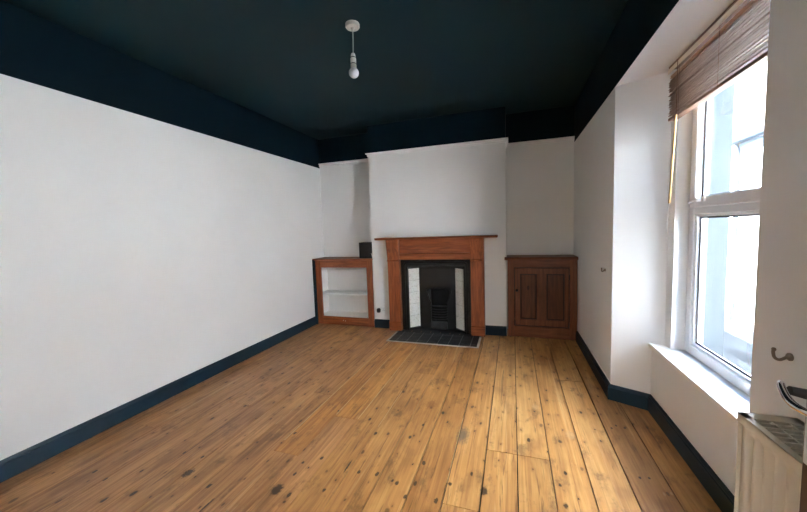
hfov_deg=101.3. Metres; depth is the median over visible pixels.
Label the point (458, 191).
wall
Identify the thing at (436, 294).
fireplace insert
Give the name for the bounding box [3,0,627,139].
ceiling
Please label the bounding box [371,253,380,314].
cable
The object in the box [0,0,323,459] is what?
wall
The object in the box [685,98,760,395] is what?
window
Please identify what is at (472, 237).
mantel shelf
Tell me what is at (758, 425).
grille
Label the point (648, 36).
wall
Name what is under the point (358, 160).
trim
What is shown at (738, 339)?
street
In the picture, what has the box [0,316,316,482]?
baseboard
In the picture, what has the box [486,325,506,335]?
baseboard
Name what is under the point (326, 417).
floor
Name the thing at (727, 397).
windowsill
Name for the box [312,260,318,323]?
trim
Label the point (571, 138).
trim
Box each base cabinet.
[312,257,374,326]
[504,255,577,339]
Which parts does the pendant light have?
bulb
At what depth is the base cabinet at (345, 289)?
4.65 m
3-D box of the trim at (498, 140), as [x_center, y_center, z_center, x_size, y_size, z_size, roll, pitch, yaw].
[0.378,-1.297,4.062,1.731,0.043,0.279,0,5,18]
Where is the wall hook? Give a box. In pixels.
[771,347,793,360]
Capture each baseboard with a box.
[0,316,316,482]
[375,319,389,328]
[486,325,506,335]
[576,331,733,511]
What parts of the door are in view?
lever handle, handle plate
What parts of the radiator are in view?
ribbed panel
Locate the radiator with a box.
[734,412,804,511]
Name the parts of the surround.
leg, rail, leg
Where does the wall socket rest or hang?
attached to the wall at (458, 191)
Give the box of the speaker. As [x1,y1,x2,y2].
[359,242,371,257]
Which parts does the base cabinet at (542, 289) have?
panel moulding, door panel, rail, rail, door, door panel, panel moulding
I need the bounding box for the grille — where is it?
[737,412,804,475]
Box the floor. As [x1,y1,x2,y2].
[0,324,721,511]
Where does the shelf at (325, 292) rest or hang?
attached to the base cabinet at (345, 289)
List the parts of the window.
handle, opening sash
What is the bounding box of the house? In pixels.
[725,62,766,329]
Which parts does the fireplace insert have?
cheek plate, plate, plate, cheek plate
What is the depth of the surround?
3.97 m
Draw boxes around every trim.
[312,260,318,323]
[318,158,367,166]
[365,137,507,156]
[506,136,574,147]
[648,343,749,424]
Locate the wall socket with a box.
[376,306,386,312]
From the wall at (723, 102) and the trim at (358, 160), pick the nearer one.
the wall at (723, 102)
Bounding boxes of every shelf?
[323,290,366,295]
[374,235,497,239]
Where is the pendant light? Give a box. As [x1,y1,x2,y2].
[345,20,359,78]
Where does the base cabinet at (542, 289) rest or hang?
on the floor
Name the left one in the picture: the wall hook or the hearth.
the hearth
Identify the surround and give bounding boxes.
[374,235,497,336]
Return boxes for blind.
[668,0,769,202]
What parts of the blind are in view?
wand cord, head rail, rail, ladder cord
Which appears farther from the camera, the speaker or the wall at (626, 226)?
the speaker
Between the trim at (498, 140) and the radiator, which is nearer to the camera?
the radiator
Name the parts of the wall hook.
hook arm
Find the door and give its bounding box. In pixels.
[777,380,806,511]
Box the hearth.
[386,329,481,347]
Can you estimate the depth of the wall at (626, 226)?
2.07 m
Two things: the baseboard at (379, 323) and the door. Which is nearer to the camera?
the door
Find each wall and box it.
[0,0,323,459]
[318,105,574,328]
[367,107,506,325]
[573,0,806,494]
[574,0,750,141]
[703,83,734,357]
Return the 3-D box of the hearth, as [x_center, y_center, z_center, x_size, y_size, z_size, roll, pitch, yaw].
[0.368,0.958,3.881,1.048,0.007,0.460,0,5,18]
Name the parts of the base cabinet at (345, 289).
rail, rail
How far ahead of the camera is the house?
5.46 m
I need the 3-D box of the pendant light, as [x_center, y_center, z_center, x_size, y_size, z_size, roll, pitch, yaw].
[-0.321,-1.317,2.129,0.090,0.332,0.090,0,5,18]
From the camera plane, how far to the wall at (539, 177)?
3.95 m
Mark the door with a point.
(785, 392)
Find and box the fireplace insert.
[401,260,470,333]
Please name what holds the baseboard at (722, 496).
attached to the wall at (626, 226)
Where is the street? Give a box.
[723,318,752,374]

